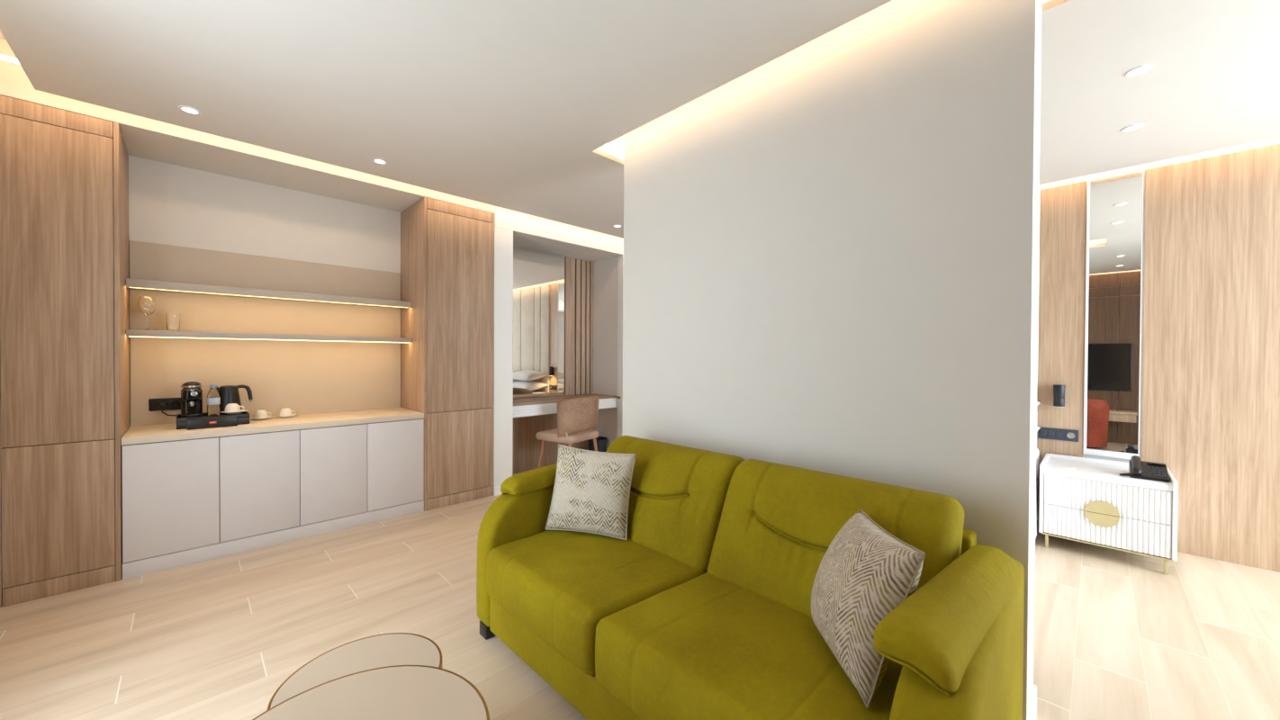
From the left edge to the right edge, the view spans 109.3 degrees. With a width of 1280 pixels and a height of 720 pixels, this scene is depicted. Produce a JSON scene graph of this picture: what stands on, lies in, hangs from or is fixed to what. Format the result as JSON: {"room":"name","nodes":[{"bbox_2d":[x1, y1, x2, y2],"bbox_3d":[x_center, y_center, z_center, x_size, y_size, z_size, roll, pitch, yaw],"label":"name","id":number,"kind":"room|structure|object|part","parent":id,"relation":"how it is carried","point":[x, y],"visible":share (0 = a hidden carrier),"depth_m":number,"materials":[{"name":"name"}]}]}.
{"room":"hotel room","nodes":[
{"label":"hotel room","id":0,"kind":"room"},
{"bbox_2d":[128,155,400,427],"bbox_3d":[-1.747,-0.189,4.502,5.525,2.780,0.150,0,1,-45],"label":"wall","id":1,"kind":"structure","parent":0,"point":[169,204],"depth_m":3.31,"materials":[{"name":"white paint"}]},
{"bbox_2d":[148,397,180,411],"bbox_3d":[-3.120,0.292,3.007,0.180,0.080,0.012,0,1,-45],"label":"wall socket","id":2,"kind":"object","parent":1,"relation":"attached to","point":[172,403],"visible":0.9,"depth_m":3.00,"materials":[{"name":"black plastic"}]},
{"bbox_2d":[158,402,176,415],"bbox_3d":[-3.066,0.325,2.997,0.168,0.096,0.044,0,1,-20],"label":"power cord","id":3,"kind":"object","parent":2,"relation":"attached to","point":[161,405],"visible":0.77,"depth_m":2.96,"materials":[{"name":"black plastic"}]},
{"bbox_2d":[171,400,180,406],"bbox_3d":[-3.095,0.292,3.026,0.042,0.042,0.002,0,1,-45],"label":"outlet","id":4,"kind":"object","parent":2,"relation":"attached to","point":[174,403],"depth_m":3.03,"materials":[{"name":"black plastic"}]},
{"bbox_2d":[129,240,400,426],"bbox_3d":[-2.684,-0.172,3.455,1.593,1.185,0.016,0,1,-45],"label":"wall panel","id":5,"kind":"object","parent":1,"relation":"attached to","point":[301,376],"depth_m":3.36,"materials":[{"name":"beige laminate"}]},
{"bbox_2d":[126,278,411,308],"bbox_3d":[-2.579,-0.463,3.349,1.592,0.050,0.275,0,1,-45],"label":"wall shelf","id":6,"kind":"object","parent":1,"relation":"attached to","point":[131,283],"visible":1,"depth_m":3.14,"materials":[{"name":"greige laminate"}]},
{"bbox_2d":[126,329,411,342],"bbox_3d":[-2.580,-0.164,3.351,1.592,0.041,0.275,0,1,-45],"label":"wall shelf","id":7,"kind":"object","parent":1,"relation":"attached to","point":[129,332],"visible":1,"depth_m":3.11,"materials":[{"name":"grey wood"}]},
{"bbox_2d":[137,296,156,330],"bbox_3d":[-3.089,-0.290,2.848,0.080,0.213,0.080,0,1,-45],"label":"wine glass","id":8,"kind":"object","parent":7,"relation":"on","point":[147,305],"visible":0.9,"depth_m":2.83,"materials":[{"name":"clear glass"}]},
{"bbox_2d":[165,313,180,331],"bbox_3d":[-3.009,-0.242,2.928,0.067,0.118,0.067,0,1,-45],"label":"tumbler","id":9,"kind":"object","parent":7,"relation":"on","point":[173,320],"visible":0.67,"depth_m":2.91,"materials":[{"name":"clear glass"}]},
{"bbox_2d":[493,226,513,495],"bbox_3d":[-1.435,0.009,4.304,0.183,2.390,0.575,0,1,-45],"label":"wall","id":10,"kind":"structure","parent":0,"point":[503,238],"depth_m":4.09,"materials":[{"name":"white paint"}]},
{"bbox_2d":[494,206,623,451],"bbox_3d":[-0.567,-0.189,5.161,2.620,2.780,0.578,0,1,-45],"label":"wall","id":11,"kind":"structure","parent":0,"point":[605,271],"depth_m":5.26,"materials":[{"name":"beige paint"}]},
{"bbox_2d":[494,486,502,495],"bbox_3d":[-1.234,1.172,4.106,0.183,0.070,0.012,0,1,-45],"label":"niche","id":12,"kind":"object","parent":11,"relation":"attached to","point":[497,490],"visible":0.36,"depth_m":4.06,"materials":[{"name":"white paint"}]},
{"bbox_2d":[513,247,565,398],"bbox_3d":[-1.217,-0.389,4.903,0.971,1.598,0.020,0,1,-45],"label":"wall mirror","id":13,"kind":"object","parent":11,"relation":"attached to","point":[538,277],"visible":0.56,"depth_m":4.99,"materials":[{"name":"white mirror"}]},
{"bbox_2d":[564,256,593,395],"bbox_3d":[-0.723,-0.391,5.385,0.406,1.598,0.032,0,1,-45],"label":"panel","id":14,"kind":"object","parent":11,"relation":"attached to","point":[579,274],"visible":0.99,"depth_m":5.36,"materials":[{"name":"brown wood"}]},
{"bbox_2d":[617,254,623,437],"bbox_3d":[-0.221,0.009,5.163,0.012,2.388,0.087,0,1,-45],"label":"trim","id":15,"kind":"structure","parent":11,"relation":"attached to","point":[620,301],"depth_m":5.15,"materials":[{"name":"white paint"}]},
{"bbox_2d":[0,0,1279,261],"bbox_3d":[0.726,-1.399,2.006,5.525,0.490,7.152,0,1,-45],"label":"ceiling","id":16,"kind":"structure","parent":0,"point":[515,105],"depth_m":2.08,"materials":[{"name":"paint"}]},
{"bbox_2d":[0,54,19,63],"bbox_3d":[-1.142,-1.398,3.859,5.165,0.015,0.015,0,1,-45],"label":"led strip","id":17,"kind":"object","parent":16,"relation":"attached to","point":[2,57],"visible":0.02,"depth_m":2.09,"materials":[{"name":"white plastic"}]},
{"bbox_2d":[178,105,201,115],"bbox_3d":[-2.325,-1.290,2.345,0.086,0.004,0.086,0,1,-45],"label":"recessed light","id":18,"kind":"object","parent":16,"relation":"in","point":[187,109],"visible":1,"depth_m":2.34,"materials":[{"name":"white paint"}]},
{"bbox_2d":[372,158,387,164],"bbox_3d":[-1.693,-1.293,2.956,0.086,0.004,0.086,0,1,-45],"label":"recessed light","id":19,"kind":"object","parent":16,"relation":"in","point":[375,160],"visible":1,"depth_m":2.96,"materials":[{"name":"white paint"}]},
{"bbox_2d":[603,143,623,153],"bbox_3d":[0.646,-1.374,2.162,0.522,0.015,2.305,0,1,-45],"label":"led strip","id":20,"kind":"object","parent":16,"relation":"attached to","point":[608,145],"visible":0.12,"depth_m":2.96,"materials":[{"name":"white plastic"}]},
{"bbox_2d":[1121,123,1144,132],"bbox_3d":[2.690,-1.267,2.480,0.086,0.004,0.086,0,1,-45],"label":"recessed light","id":21,"kind":"object","parent":16,"relation":"in","point":[1131,128],"visible":1,"depth_m":2.48,"materials":[{"name":"white paint"}]},
{"bbox_2d":[1125,63,1153,77],"bbox_3d":[2.185,-1.265,1.986,0.086,0.004,0.086,0,1,-45],"label":"recessed light","id":22,"kind":"object","parent":16,"relation":"in","point":[1144,68],"visible":1,"depth_m":1.98,"materials":[{"name":"white paint"}]},
{"bbox_2d":[0,471,1279,719],"bbox_3d":[0.713,1.285,2.030,5.525,0.100,7.152,0,1,-45],"label":"floor","id":23,"kind":"structure","parent":0,"point":[1117,636],"depth_m":2.07,"materials":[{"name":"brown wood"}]},
{"bbox_2d":[0,94,129,607],"bbox_3d":[-3.198,-0.043,2.550,0.407,2.508,0.573,0,1,-45],"label":"wardrobe","id":24,"kind":"object","parent":23,"relation":"on","point":[65,262],"visible":0.94,"depth_m":2.35,"materials":[{"name":"brown wood"}]},
{"bbox_3d":[-3.003,-0.386,2.352,0.363,1.632,0.022,0,1,-45],"label":"door","id":25,"kind":"part","parent":24,"relation":"part of","materials":[{"name":"brown wood"}]},
{"bbox_3d":[-3.008,0.778,2.362,0.363,0.688,0.022,0,1,-45],"label":"door","id":26,"kind":"part","parent":24,"relation":"part of","materials":[{"name":"brown wood"}]},
{"bbox_2d":[121,418,423,579],"bbox_3d":[-2.491,0.839,3.265,1.594,0.740,0.573,0,1,-45],"label":"base cabinet","id":27,"kind":"object","parent":23,"relation":"on","point":[188,501],"visible":0.99,"depth_m":2.91,"materials":[{"name":"beige laminate"}]},
{"bbox_3d":[-2.720,0.797,2.647,0.392,0.648,0.021,0,1,-45],"label":"door","id":28,"kind":"part","parent":27,"relation":"part of","materials":[{"name":"beige laminate"}]},
{"bbox_3d":[-2.439,0.796,2.927,0.394,0.648,0.021,0,1,-45],"label":"door","id":29,"kind":"part","parent":27,"relation":"part of","materials":[{"name":"beige laminate"}]},
{"bbox_2d":[121,407,423,445],"bbox_3d":[-2.488,0.444,3.261,1.594,0.041,0.576,0,1,-45],"label":"countertop","id":30,"kind":"structure","parent":27,"relation":"on","point":[134,435],"depth_m":3.01,"materials":[{"name":"beige stone"}]},
{"bbox_2d":[176,411,249,429],"bbox_3d":[-2.792,0.391,2.974,0.343,0.068,0.342,0,1,-45],"label":"tray","id":31,"kind":"object","parent":30,"relation":"on","point":[204,421],"visible":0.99,"depth_m":2.86,"materials":[{"name":"black plastic"}]},
{"bbox_2d":[180,381,202,417],"bbox_3d":[-2.898,0.260,2.937,0.100,0.239,0.183,0,1,-45],"label":"coffee machine","id":32,"kind":"object","parent":31,"relation":"on","point":[192,392],"visible":0.94,"depth_m":2.90,"materials":[{"name":"black plastic"}]},
{"bbox_3d":[-2.909,0.152,2.948,0.088,0.025,0.088,0,1,-45],"label":"lid","id":33,"kind":"part","parent":32,"relation":"part of","materials":[{"name":"black plastic"}]},
{"bbox_2d":[180,413,202,417],"bbox_3d":[-2.868,0.362,2.907,0.096,0.034,0.096,0,1,-45],"label":"drip tray","id":34,"kind":"object","parent":32,"relation":"on","point":[183,415],"depth_m":2.88,"materials":[{"name":"black plastic"}]},
{"bbox_3d":[-2.868,0.280,2.906,0.032,0.030,0.032,0,1,-45],"label":"spout","id":35,"kind":"part","parent":32,"relation":"part of","materials":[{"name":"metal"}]},
{"bbox_3d":[-2.703,0.395,2.873,0.234,0.061,0.069,0,1,-45],"label":"drawer","id":36,"kind":"part","parent":31,"relation":"part of","materials":[{"name":"black plastic"}]},
{"bbox_2d":[207,384,220,416],"bbox_3d":[-2.800,0.270,2.981,0.065,0.218,0.065,0,1,-45],"label":"water bottle","id":37,"kind":"object","parent":31,"relation":"on","point":[213,399],"visible":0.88,"depth_m":2.96,"materials":[{"name":"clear plastic"}]},
{"bbox_2d":[220,409,247,414],"bbox_3d":[-2.711,0.349,3.035,0.140,0.014,0.140,0,1,-45],"label":"saucer","id":38,"kind":"object","parent":31,"relation":"on","point":[244,410],"visible":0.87,"depth_m":3.00,"materials":[{"name":"white ceramic"}]},
{"bbox_2d":[224,403,244,412],"bbox_3d":[-2.710,0.320,3.035,0.100,0.058,0.081,0,1,-45],"label":"coffee cup","id":39,"kind":"object","parent":38,"relation":"on","point":[230,407],"visible":0.98,"depth_m":3.01,"materials":[{"name":"white ceramic"}]},
{"bbox_2d":[216,384,252,415],"bbox_3d":[-2.778,0.274,3.091,0.176,0.209,0.138,0,1,-11],"label":"kettle","id":40,"kind":"object","parent":31,"relation":"on","point":[228,393],"visible":0.71,"depth_m":3.06,"materials":[{"name":"black plastic"}]},
{"bbox_3d":[-2.796,0.177,3.086,0.086,0.010,0.086,0,1,-45],"label":"lid","id":41,"kind":"part","parent":40,"relation":"part of","materials":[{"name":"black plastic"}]},
{"bbox_3d":[-2.739,0.224,3.140,0.090,0.110,0.025,0,1,-42],"label":"handle","id":42,"kind":"part","parent":40,"relation":"part of","materials":[{"name":"black plastic"}]},
{"bbox_2d":[249,415,272,420],"bbox_3d":[-2.705,0.416,3.239,0.140,0.014,0.140,0,1,-45],"label":"saucer","id":43,"kind":"object","parent":30,"relation":"on","point":[251,418],"visible":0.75,"depth_m":3.21,"materials":[{"name":"white ceramic"}]},
{"bbox_2d":[253,409,271,418],"bbox_3d":[-2.699,0.386,3.245,0.098,0.058,0.081,0,1,-45],"label":"coffee cup","id":44,"kind":"object","parent":43,"relation":"on","point":[260,413],"visible":0.98,"depth_m":3.22,"materials":[{"name":"white ceramic"}]},
{"bbox_2d":[274,414,297,417],"bbox_3d":[-2.612,0.415,3.353,0.140,0.014,0.140,0,1,-45],"label":"saucer","id":45,"kind":"object","parent":30,"relation":"on","point":[295,414],"visible":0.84,"depth_m":3.33,"materials":[{"name":"white ceramic"}]},
{"bbox_2d":[279,407,295,416],"bbox_3d":[-2.607,0.386,3.355,0.091,0.058,0.084,0,1,-45],"label":"coffee cup","id":46,"kind":"object","parent":45,"relation":"on","point":[286,411],"visible":1,"depth_m":3.33,"materials":[{"name":"white ceramic"}]},
{"bbox_3d":[-2.156,0.795,3.208,0.396,0.648,0.021,0,1,-45],"label":"door","id":47,"kind":"part","parent":27,"relation":"part of","materials":[{"name":"beige laminate"}]},
{"bbox_3d":[-1.873,0.794,3.489,0.395,0.648,0.021,0,1,-45],"label":"door","id":48,"kind":"part","parent":27,"relation":"part of","materials":[{"name":"beige laminate"}]},
{"bbox_2d":[267,632,441,710],"bbox_3d":[-0.767,1.055,1.253,0.406,0.361,0.406,0,1,-45],"label":"coffee table","id":49,"kind":"object","parent":23,"relation":"on","point":[393,649],"visible":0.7,"depth_m":1.32,"materials":[{"name":"beige paint"}]},
{"bbox_2d":[252,665,489,719],"bbox_3d":[-0.612,1.028,0.928,0.580,0.421,0.580,0,1,-45],"label":"coffee table","id":50,"kind":"object","parent":23,"relation":"on","point":[398,692],"visible":1,"depth_m":1.09,"materials":[{"name":"beige paint"}]},
{"bbox_2d":[400,196,494,511],"bbox_3d":[-1.710,-0.048,4.029,0.591,2.508,0.573,0,1,-45],"label":"wardrobe","id":51,"kind":"object","parent":23,"relation":"on","point":[447,248],"visible":0.94,"depth_m":3.81,"materials":[{"name":"brown wood"}]},
{"bbox_3d":[-1.520,0.772,3.840,0.547,0.688,0.022,0,1,-45],"label":"door","id":52,"kind":"part","parent":51,"relation":"part of","materials":[{"name":"brown wood"}]},
{"bbox_3d":[-1.514,-0.392,3.830,0.547,1.632,0.022,0,1,-45],"label":"door","id":53,"kind":"part","parent":51,"relation":"part of","materials":[{"name":"brown wood"}]},
{"bbox_2d":[512,393,616,474],"bbox_3d":[-0.921,0.807,4.900,1.379,0.790,0.465,0,1,-45],"label":"desk","id":54,"kind":"object","parent":23,"relation":"on","point":[530,416],"visible":0.3,"depth_m":4.92,"materials":[{"name":"brown wood"}]},
{"bbox_3d":[-1.129,0.491,4.620,0.689,0.109,0.363,0,1,-45],"label":"drawer","id":55,"kind":"part","parent":54,"relation":"part of","materials":[{"name":"white paint"}]},
{"bbox_3d":[-1.071,0.816,5.066,1.358,0.767,0.018,0,1,-45],"label":"panel","id":56,"kind":"part","parent":54,"relation":"part of","materials":[{"name":"brown wood"}]},
{"bbox_3d":[-0.639,0.489,5.106,0.685,0.109,0.363,0,1,-45],"label":"drawer","id":57,"kind":"part","parent":54,"relation":"part of","materials":[{"name":"white paint"}]},
{"bbox_2d":[535,396,599,468],"bbox_3d":[-0.696,0.784,4.593,0.548,0.847,0.549,1,1,33],"label":"desk chair","id":58,"kind":"object","parent":23,"relation":"on","point":[577,419],"visible":1,"depth_m":4.37,"materials":[{"name":"beige fabric"}]},
{"bbox_3d":[-0.994,0.999,4.541,0.102,0.415,0.036,0,1,-4],"label":"leg","id":59,"kind":"part","parent":58,"relation":"part of","materials":[{"name":"brown wood"}]},
{"bbox_3d":[-0.729,0.755,4.614,0.470,0.091,0.476,1,1,33],"label":"seat","id":60,"kind":"part","parent":58,"relation":"part of","materials":[{"name":"beige fabric"}]},
{"bbox_3d":[-0.560,0.555,4.505,0.229,0.385,0.549,1,1,33],"label":"backrest","id":61,"kind":"part","parent":58,"relation":"part of","materials":[{"name":"beige fabric"}]},
{"bbox_3d":[-0.441,1.000,4.675,0.102,0.415,0.036,0,1,-4],"label":"leg","id":62,"kind":"part","parent":58,"relation":"part of","materials":[{"name":"brown wood"}]},
{"bbox_2d":[587,436,607,452],"bbox_3d":[-0.496,1.055,5.272,0.232,0.292,0.232,0,1,-45],"label":"waste bin","id":63,"kind":"object","parent":23,"relation":"on","point":[601,441],"visible":0.42,"depth_m":5.19,"materials":[{"name":"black plastic"}]},
{"bbox_2d":[476,435,1024,719],"bbox_3d":[0.213,0.827,1.724,0.963,0.818,1.837,0,1,-45],"label":"sofa","id":64,"kind":"object","parent":23,"relation":"on","point":[703,610],"visible":0.8,"depth_m":1.47,"materials":[{"name":"green fabric"}]},
{"bbox_3d":[-0.678,1.199,2.032,0.055,0.060,0.065,0,1,-45],"label":"leg","id":65,"kind":"part","parent":64,"relation":"part of","materials":[{"name":"black plastic"}]},
{"bbox_3d":[-0.377,0.880,2.329,0.918,0.575,0.130,0,1,-45],"label":"arm","id":66,"kind":"part","parent":64,"relation":"part of","materials":[{"name":"green fabric"}]},
{"bbox_3d":[0.208,1.101,1.723,0.882,0.160,1.556,0,1,-45],"label":"panel","id":67,"kind":"part","parent":64,"relation":"part of","materials":[{"name":"green fabric"}]},
{"bbox_2d":[545,444,636,540],"bbox_3d":[-0.234,0.604,2.100,0.408,0.388,0.160,1,1,24],"label":"throw pillow","id":68,"kind":"object","parent":64,"relation":"on","point":[591,491],"visible":1,"depth_m":2.05,"materials":[{"name":"beige fabric"}]},
{"bbox_2d":[486,530,707,675],"bbox_3d":[-0.187,0.909,1.882,0.618,0.223,0.768,0,1,-45],"label":"seat cushion","id":69,"kind":"object","parent":64,"relation":"on","point":[564,588],"depth_m":1.71,"materials":[{"name":"green fabric"}]},
{"bbox_2d":[605,435,745,571],"bbox_3d":[0.091,0.648,2.158,0.371,0.471,0.778,0,1,-45],"label":"cushion","id":70,"kind":"object","parent":64,"relation":"on","point":[678,494],"depth_m":1.96,"materials":[{"name":"green fabric"}]},
{"bbox_2d":[594,572,902,719],"bbox_3d":[0.346,0.916,1.345,0.618,0.223,0.823,0,1,-45],"label":"seat cushion","id":71,"kind":"object","parent":64,"relation":"on","point":[682,645],"depth_m":1.27,"materials":[{"name":"green fabric"}]},
{"bbox_2d":[707,459,964,617],"bbox_3d":[0.642,0.656,1.603,0.371,0.471,0.780,0,1,-45],"label":"cushion","id":72,"kind":"object","parent":64,"relation":"on","point":[773,526],"depth_m":1.56,"materials":[{"name":"green fabric"}]},
{"bbox_2d":[810,509,926,710],"bbox_3d":[0.602,0.636,1.240,0.225,0.343,0.387,0,1,-1],"label":"throw pillow","id":73,"kind":"object","parent":64,"relation":"on","point":[866,572],"visible":0.93,"depth_m":1.14,"materials":[{"name":"beige fabric"}]},
{"bbox_3d":[0.815,0.896,1.128,0.918,0.575,0.135,0,1,-45],"label":"arm","id":74,"kind":"part","parent":64,"relation":"part of","materials":[{"name":"green fabric"}]},
{"bbox_3d":[0.520,0.845,2.031,0.095,0.580,1.588,0,1,-45],"label":"frame","id":75,"kind":"part","parent":64,"relation":"part of","materials":[{"name":"green fabric"}]},
{"bbox_2d":[1035,447,1039,537],"bbox_3d":[1.704,0.887,3.212,2.079,0.626,1.598,0,1,-45],"label":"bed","id":76,"kind":"object","parent":23,"relation":"on","point":[1037,449],"visible":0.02,"depth_m":3.26,"materials":[{"name":"white fabric"}]},
{"bbox_2d":[1035,496,1036,537],"bbox_3d":[1.544,0.887,3.054,1.630,0.626,1.598,0,1,-45],"label":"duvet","id":77,"kind":"object","parent":76,"relation":"on","point":[1035,497],"depth_m":3.01,"materials":[{"name":"white fabric"}]},
{"bbox_3d":[1.711,0.759,3.218,2.059,0.258,1.550,0,1,-45],"label":"mattress","id":78,"kind":"part","parent":76,"relation":"part of","materials":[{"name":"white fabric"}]},
{"bbox_2d":[1038,453,1178,575],"bbox_3d":[3.030,0.966,2.973,0.526,0.545,0.590,0,1,-45],"label":"nightstand","id":79,"kind":"object","parent":23,"relation":"on","point":[1094,504],"visible":0.93,"depth_m":2.79,"materials":[{"name":"white paint"}]},
{"bbox_3d":[2.685,1.194,2.997,0.016,0.086,0.016,0,1,-45],"label":"leg","id":80,"kind":"part","parent":79,"relation":"part of","materials":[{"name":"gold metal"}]},
{"bbox_2d":[1060,466,1076,470],"bbox_3d":[2.820,0.713,2.989,0.110,0.003,0.075,0,1,-45],"label":"note card","id":81,"kind":"object","parent":79,"relation":"on","point":[1061,467],"visible":1,"depth_m":2.98,"materials":[{"name":"white paper"}]},
{"bbox_3d":[2.845,0.987,2.796,0.014,0.077,0.154,0,1,-45],"label":"half disc handle","id":82,"kind":"part","parent":79,"relation":"part of","materials":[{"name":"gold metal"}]},
{"bbox_3d":[2.845,0.906,2.796,0.014,0.077,0.154,0,1,-45],"label":"half disc handle","id":83,"kind":"part","parent":79,"relation":"part of","materials":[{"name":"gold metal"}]},
{"bbox_3d":[2.857,1.043,2.802,0.017,0.188,0.548,0,1,-45],"label":"drawer","id":84,"kind":"part","parent":79,"relation":"part of","materials":[{"name":"white paint"}]},
{"bbox_3d":[3.035,1.148,2.981,0.508,0.008,0.570,0,1,-45],"label":"frame","id":85,"kind":"part","parent":79,"relation":"part of","materials":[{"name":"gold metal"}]},
{"bbox_3d":[2.858,0.850,2.800,0.017,0.188,0.548,0,1,-45],"label":"drawer","id":86,"kind":"part","parent":79,"relation":"part of","materials":[{"name":"white paint"}]},
{"bbox_2d":[1119,455,1169,482],"bbox_3d":[3.094,0.661,2.793,0.226,0.113,0.203,0,1,-45],"label":"desk telephone","id":87,"kind":"object","parent":79,"relation":"on","point":[1138,469],"visible":1,"depth_m":2.76,"materials":[{"name":"black plastic"}]},
{"bbox_3d":[3.008,0.693,2.792,0.090,0.047,0.084,0,1,-45],"label":"cord","id":88,"kind":"part","parent":87,"relation":"part of","materials":[{"name":"black plastic"}]},
{"bbox_3d":[3.047,1.198,2.631,0.016,0.086,0.016,0,1,-45],"label":"leg","id":89,"kind":"part","parent":79,"relation":"part of","materials":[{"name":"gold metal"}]},
{"bbox_2d":[622,0,1042,719],"bbox_3d":[0.642,-0.156,2.172,0.220,2.780,1.887,0,1,-45],"label":"wall partition","id":90,"kind":"structure","parent":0,"point":[831,248],"depth_m":1.78,"materials":[{"name":"white paint"}]},
{"bbox_2d":[1027,685,1036,719],"bbox_3d":[0.635,1.184,2.184,0.240,0.100,1.907,0,1,-45],"label":"baseboard","id":91,"kind":"structure","parent":90,"relation":"attached to","point":[1032,707],"depth_m":1.53,"materials":[{"name":"white paint"}]},
{"bbox_2d":[1036,137,1279,462],"bbox_3d":[2.627,-0.162,3.911,0.150,2.780,7.152,0,1,-45],"label":"wall","id":92,"kind":"structure","parent":0,"point":[1273,141],"depth_m":3.05,"materials":[{"name":"white paint"}]},
{"bbox_2d":[1036,190,1040,447],"bbox_3d":[2.458,-0.028,3.949,0.032,2.507,1.517,0,1,-45],"label":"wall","id":93,"kind":"structure","parent":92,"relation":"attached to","point":[1040,191],"depth_m":3.40,"materials":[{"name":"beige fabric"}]},
{"bbox_2d":[1038,426,1078,441],"bbox_3d":[3.070,0.544,3.334,0.014,0.084,0.210,0,1,-45],"label":"switch plate","id":94,"kind":"object","parent":92,"relation":"attached to","point":[1048,433],"visible":1,"depth_m":3.33,"materials":[{"name":"grey plastic"}]},
{"bbox_2d":[1066,432,1075,438],"bbox_3d":[3.115,0.546,3.282,0.003,0.044,0.044,0,1,-45],"label":"outlet","id":95,"kind":"object","parent":94,"relation":"attached to","point":[1068,435],"depth_m":3.28,"materials":[{"name":"plastic"}]},
{"bbox_2d":[1053,384,1065,406],"bbox_3d":[3.049,0.260,3.304,0.084,0.159,0.068,0,1,-45],"label":"wall sconce","id":96,"kind":"object","parent":92,"relation":"attached to","point":[1059,390],"visible":1,"depth_m":3.28,"materials":[{"name":"grey metal"}]},
{"bbox_3d":[3.044,0.231,3.298,0.068,0.100,0.068,0,1,-45],"label":"lamp shade","id":97,"kind":"part","parent":96,"relation":"part of","materials":[{"name":"grey metal"}]},
{"bbox_2d":[1036,180,1086,523],"bbox_3d":[3.088,-0.020,3.332,0.012,2.510,0.245,0,1,-45],"label":"wall panel","id":98,"kind":"object","parent":92,"relation":"attached to","point":[1063,209],"depth_m":3.32,"materials":[{"name":"brown wood"}]},
{"bbox_2d":[1082,170,1143,459],"bbox_3d":[3.269,-0.299,3.142,0.019,1.945,0.269,0,1,-45],"label":"wall mirror","id":99,"kind":"object","parent":92,"relation":"attached to","point":[1114,203],"visible":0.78,"depth_m":3.14,"materials":[{"name":"white mirror"}]},
{"bbox_2d":[1141,144,1279,572],"bbox_3d":[3.751,-0.010,2.665,0.012,2.510,1.076,0,1,-45],"label":"wall panel","id":100,"kind":"object","parent":92,"relation":"attached to","point":[1211,405],"depth_m":2.82,"materials":[{"name":"brown wood"}]}
]}

